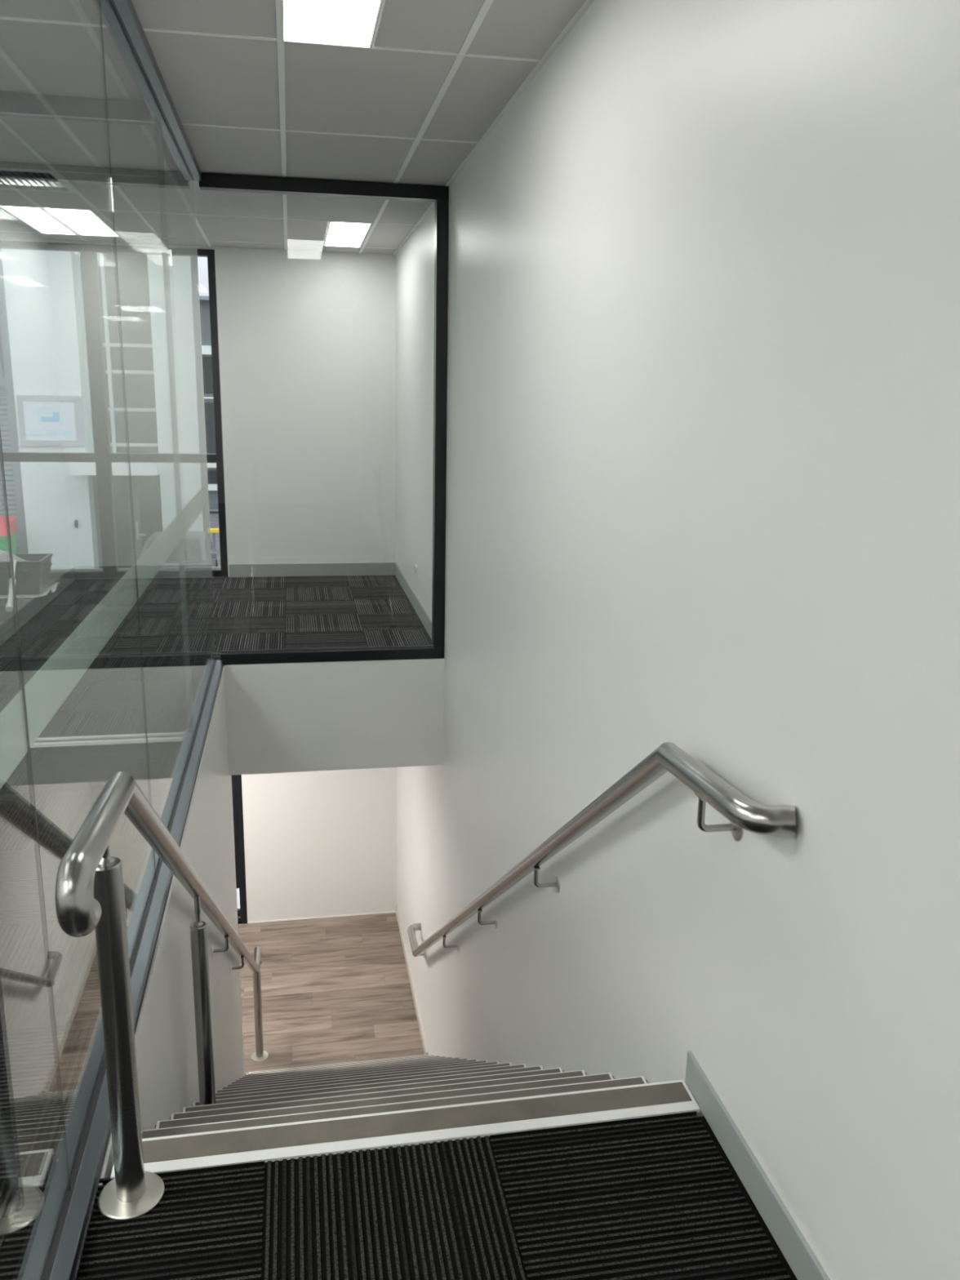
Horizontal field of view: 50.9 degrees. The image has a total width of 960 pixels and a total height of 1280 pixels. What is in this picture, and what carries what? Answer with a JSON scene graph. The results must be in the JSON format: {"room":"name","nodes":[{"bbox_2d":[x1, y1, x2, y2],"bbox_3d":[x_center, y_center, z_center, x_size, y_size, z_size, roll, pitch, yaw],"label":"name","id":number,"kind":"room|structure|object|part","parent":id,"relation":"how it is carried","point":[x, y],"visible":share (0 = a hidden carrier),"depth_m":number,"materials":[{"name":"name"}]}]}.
{"room":"office stairwell","nodes":[
{"label":"office stairwell","id":0,"kind":"room"},
{"bbox_2d":[98,664,244,1185],"bbox_3d":[-1.281,2.297,4.628,0.110,3.416,4.388,-2,14,-10],"label":"wall","id":1,"kind":"structure","parent":0,"point":[165,1035],"depth_m":4.05,"materials":[{"name":"paint"}]},
{"bbox_2d":[0,227,395,577],"bbox_3d":[-2.996,-2.007,8.688,4.525,2.950,0.220,-2,14,-10],"label":"wall","id":2,"kind":"structure","parent":0,"point":[307,339],"depth_m":8.84,"materials":[{"name":"paint"}]},
{"bbox_2d":[0,240,228,578],"bbox_3d":[-3.588,-1.898,8.567,2.712,2.775,0.130,-2,14,-10],"label":"window","id":3,"kind":"structure","parent":2,"relation":"in","point":[103,457],"depth_m":8.62,"materials":[{"name":"black"}]},
{"bbox_3d":[-3.610,-0.619,8.903,2.582,0.020,0.015,-2,14,-10],"label":"sill trim","id":4,"kind":"part","parent":3,"relation":"part of","materials":[{"name":"black metal"}]},
{"bbox_3d":[-3.614,-0.579,8.899,2.712,0.055,0.110,-2,14,-10],"label":"frame sill","id":5,"kind":"part","parent":3,"relation":"part of","materials":[{"name":"black"}]},
{"bbox_2d":[229,562,395,577],"bbox_3d":[-1.520,-0.640,9.184,1.488,0.118,0.013,-2,14,-10],"label":"baseboard","id":6,"kind":"structure","parent":2,"relation":"attached to","point":[353,568],"depth_m":9.17,"materials":[{"name":"grey"}]},
{"bbox_2d":[0,0,594,254],"bbox_3d":[-1.870,-1.916,2.524,4.525,0.162,12.400,-2,14,-10],"label":"ceiling","id":7,"kind":"structure","parent":0,"point":[437,77],"depth_m":4.19,"materials":[{"name":"paint"}]},
{"bbox_2d":[0,204,77,235],"bbox_3d":[-3.162,-3.019,7.244,0.272,0.023,1.240,-2,14,-10],"label":"recessed light","id":8,"kind":"object","parent":7,"relation":"in","point":[40,218],"visible":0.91,"depth_m":7.20,"materials":[{"name":"white plastic"}]},
{"bbox_3d":[-3.052,-2.874,6.657,0.250,0.023,0.011,-2,14,-10],"label":"frame","id":9,"kind":"part","parent":8,"relation":"part of","materials":[{"name":"white metal"}]},
{"bbox_3d":[-3.291,-3.016,7.220,0.011,0.023,1.240,-2,14,-10],"label":"frame","id":10,"kind":"part","parent":8,"relation":"part of","materials":[{"name":"white"}]},
{"bbox_3d":[-3.034,-3.023,7.267,0.011,0.023,1.240,-2,14,-10],"label":"frame","id":11,"kind":"part","parent":8,"relation":"part of","materials":[{"name":"white metal"}]},
{"bbox_3d":[-3.273,-3.165,7.830,0.250,0.023,0.011,-2,14,-10],"label":"frame","id":12,"kind":"part","parent":8,"relation":"part of","materials":[{"name":"white metal"}]},
{"bbox_2d":[0,168,78,193],"bbox_3d":[-2.702,-2.677,5.792,0.620,0.064,0.620,-2,14,-10],"label":"ceiling vent","id":13,"kind":"object","parent":7,"relation":"in","point":[11,174],"visible":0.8,"depth_m":5.95,"materials":[{"name":"white metal"}]},
{"bbox_3d":[-2.649,-2.588,5.518,0.550,0.024,0.035,-2,14,-10],"label":"frame","id":14,"kind":"part","parent":13,"relation":"part of","materials":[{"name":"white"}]},
{"bbox_3d":[-2.755,-2.726,6.076,0.550,0.024,0.035,-2,14,-10],"label":"frame","id":15,"kind":"part","parent":13,"relation":"part of","materials":[{"name":"white metal"}]},
{"bbox_3d":[-2.414,-2.665,5.849,0.035,0.024,0.620,-2,14,-10],"label":"frame","id":16,"kind":"part","parent":13,"relation":"part of","materials":[{"name":"white"}]},
{"bbox_2d":[279,0,384,48],"bbox_3d":[-0.411,-1.895,2.846,0.310,0.023,1.240,-2,14,-10],"label":"recessed light","id":17,"kind":"object","parent":7,"relation":"in","point":[339,23],"visible":0.97,"depth_m":3.23,"materials":[{"name":"white plastic"}]},
{"bbox_3d":[-0.558,-1.891,2.820,0.011,0.023,1.240,-2,14,-10],"label":"frame","id":18,"kind":"part","parent":17,"relation":"part of","materials":[{"name":"white metal"}]},
{"bbox_3d":[-0.522,-2.041,3.433,0.288,0.023,0.011,-2,14,-10],"label":"frame","id":19,"kind":"part","parent":17,"relation":"part of","materials":[{"name":"white metal"}]},
{"bbox_3d":[-0.264,-1.899,2.873,0.011,0.023,1.240,-2,14,-10],"label":"frame","id":20,"kind":"part","parent":17,"relation":"part of","materials":[{"name":"white"}]},
{"bbox_2d":[323,221,372,247],"bbox_3d":[-1.014,-3.076,7.635,0.300,0.023,1.240,-2,14,-10],"label":"recessed light","id":21,"kind":"object","parent":7,"relation":"in","point":[347,234],"visible":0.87,"depth_m":7.58,"materials":[{"name":"white plastic"}]},
{"bbox_3d":[-1.157,-3.072,7.609,0.011,0.023,1.240,-2,14,-10],"label":"frame","id":22,"kind":"part","parent":21,"relation":"part of","materials":[{"name":"white metal"}]},
{"bbox_3d":[-1.125,-3.221,8.222,0.278,0.023,0.011,-2,14,-10],"label":"frame","id":23,"kind":"part","parent":21,"relation":"part of","materials":[{"name":"white"}]},
{"bbox_3d":[-0.904,-2.930,7.048,0.278,0.023,0.011,-2,14,-10],"label":"frame","id":24,"kind":"part","parent":21,"relation":"part of","materials":[{"name":"white metal"}]},
{"bbox_3d":[-0.872,-3.080,7.661,0.011,0.023,1.240,-2,14,-10],"label":"frame","id":25,"kind":"part","parent":21,"relation":"part of","materials":[{"name":"white metal"}]},
{"bbox_2d":[241,767,397,923],"bbox_3d":[-3.054,1.442,9.505,4.525,2.700,0.270,-2,14,-10],"label":"wall","id":26,"kind":"structure","parent":0,"point":[319,843],"depth_m":9.78,"materials":[{"name":"white paint"}]},
{"bbox_2d":[231,774,247,923],"bbox_3d":[-2.754,1.701,9.524,1.009,2.200,0.085,-2,14,-10],"label":"door","id":27,"kind":"structure","parent":26,"relation":"in","point":[237,792],"depth_m":9.64,"materials":[{"name":"black"}]},
{"bbox_3d":[-2.750,1.546,9.484,0.910,1.780,0.040,-2,14,-10],"label":"panel","id":28,"kind":"part","parent":27,"relation":"part of","materials":[{"name":"black"}]},
{"bbox_3d":[-2.772,2.743,9.776,0.910,0.045,0.040,-2,14,-10],"label":"rail","id":29,"kind":"part","parent":27,"relation":"part of","materials":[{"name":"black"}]},
{"bbox_2d":[248,911,395,923],"bbox_3d":[-1.555,2.741,9.965,1.442,0.012,0.008,-2,14,-10],"label":"baseboard","id":30,"kind":"structure","parent":26,"relation":"attached to","point":[391,911],"depth_m":9.96,"materials":[{"name":"white paint"}]},
{"bbox_2d":[237,912,424,1075],"bbox_3d":[-2.757,3.224,8.133,4.526,0.100,3.800,-2,14,-10],"label":"floor","id":31,"kind":"structure","parent":0,"point":[335,989],"depth_m":8.72,"materials":[{"name":"brown wood"}]},
{"bbox_2d":[110,1053,700,1178],"bbox_3d":[-0.587,2.234,4.916,1.346,3.424,4.698,-2,14,-10],"label":"staircase","id":32,"kind":"structure","parent":31,"relation":"on","point":[334,1108],"depth_m":2.47,"materials":[{"name":"white metal"}]},
{"bbox_2d":[224,658,444,775],"bbox_3d":[-0.915,0.467,6.457,1.360,0.718,0.160,-2,14,-10],"label":"wall","id":33,"kind":"structure","parent":0,"point":[282,717],"depth_m":6.38,"materials":[{"name":"paint"}]},
{"bbox_2d":[0,574,797,1279],"bbox_3d":[-1.924,1.006,3.238,4.525,0.281,12.400,-2,14,-10],"label":"floor","id":34,"kind":"structure","parent":0,"point":[654,1197],"depth_m":2.24,"materials":[{"name":"black carpet"}]},
{"bbox_2d":[5,559,16,611],"bbox_3d":[-3.587,-0.421,7.728,0.051,0.315,0.556,-3,14,-17],"label":"pole","id":35,"kind":"object","parent":34,"relation":"on","point":[9,606],"visible":0.79,"depth_m":7.61,"materials":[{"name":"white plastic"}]},
{"bbox_2d":[0,582,60,598],"bbox_3d":[-3.834,-0.408,8.162,0.736,0.058,0.471,-2,14,-10],"label":"plastic sheet","id":36,"kind":"object","parent":34,"relation":"on","point":[51,588],"visible":0.43,"depth_m":8.05,"materials":[{"name":"white plastic"}]},
{"bbox_2d":[0,553,53,595],"bbox_3d":[-3.835,-0.532,8.178,0.635,0.273,0.423,-2,14,-10],"label":"plastic crate","id":37,"kind":"object","parent":36,"relation":"on","point":[33,577],"visible":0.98,"depth_m":8.05,"materials":[{"name":"grey plastic"}]},
{"bbox_2d":[0,549,31,570],"bbox_3d":[-3.902,-0.651,8.135,0.465,0.159,0.398,-2,14,-10],"label":"rubble heap","id":38,"kind":"object","parent":37,"relation":"in","point":[4,555],"visible":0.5,"depth_m":8.10,"materials":[{"name":"white"}]},
{"bbox_2d":[0,92,193,747],"bbox_3d":[-2.883,-0.841,4.264,3.101,2.790,0.090,-2,14,-10],"label":"glass wall","id":39,"kind":"structure","parent":34,"relation":"on","point":[11,104],"depth_m":4.32,"materials":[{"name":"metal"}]},
{"bbox_3d":[-1.875,-0.837,4.456,1.049,2.714,0.010,-2,14,-10],"label":"pane","id":40,"kind":"part","parent":39,"relation":"part of","materials":[{"name":"clear glass"}]},
{"bbox_2d":[0,0,223,1279],"bbox_3d":[-1.062,-0.501,3.017,0.098,2.793,5.980,-2,14,-10],"label":"glass wall","id":41,"kind":"structure","parent":34,"relation":"on","point":[55,1245],"depth_m":3.00,"materials":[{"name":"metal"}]},
{"bbox_3d":[-1.475,-1.042,5.208,0.004,2.740,1.387,-2,14,-10],"label":"pane","id":42,"kind":"part","parent":41,"relation":"part of","materials":[{"name":"clear glass"}]},
{"bbox_2d":[395,0,959,1279],"bbox_3d":[0.353,1.082,3.712,0.120,6.470,12.450,-2,14,-10],"label":"wall","id":43,"kind":"structure","parent":0,"point":[702,461],"depth_m":2.21,"materials":[{"name":"paint"}]},
{"bbox_2d":[395,903,428,1054],"bbox_3d":[-0.624,2.964,8.960,0.018,0.090,2.368,-2,14,-10],"label":"baseboard","id":44,"kind":"structure","parent":43,"relation":"attached to","point":[403,943],"depth_m":8.74,"materials":[{"name":"grey"}]},
{"bbox_2d":[395,562,431,639],"bbox_3d":[-0.514,-0.308,7.900,0.013,0.118,2.957,-2,14,-10],"label":"baseboard","id":45,"kind":"structure","parent":43,"relation":"attached to","point":[426,620],"depth_m":7.83,"materials":[{"name":"grey paint"}]},
{"bbox_2d":[414,564,417,576],"bbox_3d":[-0.493,-0.536,7.755,0.012,0.075,0.120,-2,14,-10],"label":"power outlet","id":46,"kind":"object","parent":43,"relation":"attached to","point":[415,566],"visible":1,"depth_m":7.71,"materials":[{"name":"white plastic"}]},
{"bbox_2d":[55,173,795,1220],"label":"handrail","id":47,"kind":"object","parent":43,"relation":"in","point":[439,195],"depth_m":2.50,"materials":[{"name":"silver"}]},
{"bbox_3d":[-0.722,0.793,2.017,0.058,0.757,0.058,-2,14,-10],"label":"post","id":48,"kind":"part","parent":47,"relation":"part of","materials":[{"name":"silver metal"}]},
{"bbox_3d":[-0.729,1.157,2.105,0.132,0.008,0.132,-2,14,-10],"label":"plate","id":49,"kind":"part","parent":47,"relation":"part of","materials":[{"name":"silver metal"}]},
{"bbox_3d":[-1.217,1.772,4.883,0.136,4.317,5.823,-2,14,-10],"label":"handrail","id":50,"kind":"part","parent":47,"relation":"part of","materials":[{"name":"silver metal"}]},
{"bbox_3d":[-0.997,1.368,3.633,0.058,0.757,0.058,-2,14,-10],"label":"post","id":51,"kind":"part","parent":47,"relation":"part of","materials":[{"name":"silver metal"}]},
{"bbox_3d":[-0.934,-1.226,5.998,1.339,2.656,0.010,-2,14,-10],"label":"pane","id":52,"kind":"part","parent":47,"relation":"part of","materials":[{"name":"clear glass"}]},
{"bbox_3d":[-1.715,2.888,7.792,0.058,0.753,0.058,-2,14,-10],"label":"post","id":53,"kind":"part","parent":47,"relation":"part of","materials":[{"name":"silver metal"}]},
{"bbox_3d":[-1.722,3.249,7.880,0.132,0.008,0.132,-2,14,-10],"label":"plate","id":54,"kind":"part","parent":47,"relation":"part of","materials":[{"name":"silver metal"}]},
{"bbox_3d":[-0.915,0.092,6.324,1.383,0.068,0.087,-2,14,-10],"label":"frame sill","id":55,"kind":"part","parent":47,"relation":"part of","materials":[{"name":"black metal"}]},
{"bbox_3d":[0.009,1.375,5.007,0.119,3.554,5.690,-2,14,-10],"label":"handrail","id":56,"kind":"part","parent":47,"relation":"part of","materials":[{"name":"silver metal"}]},
{"bbox_2d":[684,1050,830,1279],"bbox_3d":[0.964,1.644,0.079,0.010,0.090,5.026,-2,14,-10],"label":"baseboard","id":57,"kind":"structure","parent":43,"relation":"attached to","point":[804,1264],"depth_m":2.11,"materials":[{"name":"grey"}]},
{"label":"outside","id":58,"kind":"structure","parent":0,"visible":0},
{"bbox_2d":[209,513,220,566],"bbox_3d":[-8.156,-5.531,43.960,80.000,0.200,70.500,-2,14,-10],"label":"ground","id":59,"kind":"structure","parent":58,"point":[214,517],"depth_m":36.45,"materials":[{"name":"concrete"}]},
{"bbox_2d":[0,515,18,554],"bbox_3d":[-13.187,-2.360,26.551,1.800,1.720,0.970,-2,14,-10],"label":"waste bin","id":60,"kind":"object","parent":59,"relation":"on","point":[13,524],"visible":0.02,"depth_m":26.42,"materials":[{"name":"red"}]},
{"bbox_2d":[0,532,17,554],"bbox_3d":[-13.192,-2.247,26.594,1.700,1.080,0.900,-2,14,-10],"label":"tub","id":61,"kind":"object","parent":60,"relation":"in","point":[3,536],"depth_m":26.28,"materials":[{"name":"green plastic"}]},
{"bbox_3d":[-13.177,-2.992,26.402,1.780,0.420,0.960,-2,14,-10],"label":"lid","id":62,"kind":"part","parent":60,"relation":"part of","materials":[{"name":"red plastic"}]},
{"bbox_2d":[0,248,195,568],"bbox_3d":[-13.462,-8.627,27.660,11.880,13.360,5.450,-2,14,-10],"label":"wall","id":63,"kind":"structure","parent":59,"relation":"on","point":[43,345],"depth_m":27.08,"materials":[{"name":"grey paint"}]},
{"bbox_2d":[0,377,13,386],"bbox_3d":[-14.707,-6.795,26.386,4.880,0.200,0.200,-2,14,-10],"label":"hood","id":64,"kind":"object","parent":63,"relation":"attached to","point":[3,381],"depth_m":26.68,"materials":[{"name":"white"}]},
{"bbox_2d":[16,395,85,445],"bbox_3d":[-11.339,-5.800,26.654,1.610,1.300,0.068,-2,14,-10],"label":"picture","id":65,"kind":"object","parent":63,"relation":"attached to","point":[43,420],"visible":1,"depth_m":26.63,"materials":[{"name":"white paper"}]},
{"bbox_3d":[-12.062,-5.771,26.525,0.140,1.000,0.068,-2,14,-10],"label":"frame","id":66,"kind":"part","parent":65,"relation":"part of","materials":[{"name":"grey"}]},
{"bbox_3d":[-11.329,-6.354,26.519,1.610,0.160,0.068,-2,14,-10],"label":"frame","id":67,"kind":"part","parent":65,"relation":"part of","materials":[{"name":"grey"}]},
{"bbox_3d":[-11.349,-5.237,26.792,1.610,0.140,0.068,-2,14,-10],"label":"frame","id":68,"kind":"part","parent":65,"relation":"part of","materials":[{"name":"grey"}]},
{"bbox_3d":[-10.646,-5.809,26.783,0.200,1.000,0.068,-2,14,-10],"label":"frame","id":69,"kind":"part","parent":65,"relation":"part of","materials":[{"name":"grey"}]},
{"bbox_3d":[-10.585,-3.306,28.259,0.320,2.840,0.180,-2,14,-10],"label":"door frame","id":70,"kind":"part","parent":63,"relation":"part of","materials":[{"name":"grey"}]},
{"bbox_3d":[-10.147,-3.323,28.363,0.580,2.840,0.030,-2,14,-10],"label":"door glass","id":71,"kind":"part","parent":63,"relation":"part of","materials":[{"name":"grey"}]},
{"bbox_3d":[-9.788,-3.327,28.404,0.140,2.840,0.180,-2,14,-10],"label":"door frame","id":72,"kind":"part","parent":63,"relation":"part of","materials":[{"name":"grey"}]},
{"bbox_3d":[-9.648,-3.089,28.369,0.050,0.500,0.030,-2,14,-10],"label":"door handle","id":73,"kind":"part","parent":63,"relation":"part of","materials":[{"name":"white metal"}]},
{"bbox_3d":[-9.315,-3.344,28.510,0.830,2.840,0.060,-2,14,-10],"label":"door","id":74,"kind":"part","parent":63,"relation":"part of","materials":[{"name":"grey"}]},
{"bbox_2d":[131,530,217,567],"bbox_3d":[-7.733,-1.942,25.809,2.040,1.455,4.410,-2,14,-10],"label":"car","id":75,"kind":"object","parent":59,"relation":"on","point":[172,561],"visible":0.16,"depth_m":25.19,"materials":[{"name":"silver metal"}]},
{"bbox_2d":[131,552,137,559],"bbox_3d":[-8.557,-2.081,24.954,0.120,0.140,0.120,-2,14,-10],"label":"mirror","id":76,"kind":"object","parent":75,"relation":"attached to","point":[133,553],"depth_m":24.90,"materials":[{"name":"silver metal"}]},
{"bbox_2d":[211,551,217,558],"bbox_3d":[-6.708,-2.129,25.291,0.200,0.140,0.120,-2,14,-10],"label":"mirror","id":77,"kind":"object","parent":75,"relation":"attached to","point":[214,554],"depth_m":25.25,"materials":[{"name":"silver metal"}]},
{"bbox_2d":[199,295,218,513],"bbox_3d":[-7.931,-10.851,46.979,14.400,8.710,10.300,-2,14,-10],"label":"office block","id":78,"kind":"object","parent":59,"relation":"on","point":[204,300],"visible":0.02,"depth_m":41.50,"materials":[{"name":"grey"}]},
{"bbox_2d":[209,528,218,551],"bbox_3d":[-7.436,-2.450,28.175,0.320,1.330,0.140,-2,14,-10],"label":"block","id":79,"kind":"object","parent":59,"relation":"on","point":[214,531],"visible":0.52,"depth_m":28.03,"materials":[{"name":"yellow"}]},
{"bbox_3d":[-7.419,-2.395,28.202,0.060,1.210,0.060,-2,14,-10],"label":"post","id":80,"kind":"part","parent":79,"relation":"part of","materials":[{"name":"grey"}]},
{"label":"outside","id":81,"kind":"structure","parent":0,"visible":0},
{"bbox_2d":[236,888,239,908],"bbox_3d":[-3.187,2.192,12.222,14.000,0.030,4.550,-2,14,-10],"label":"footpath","id":82,"kind":"structure","parent":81,"point":[237,889],"depth_m":10.32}
]}

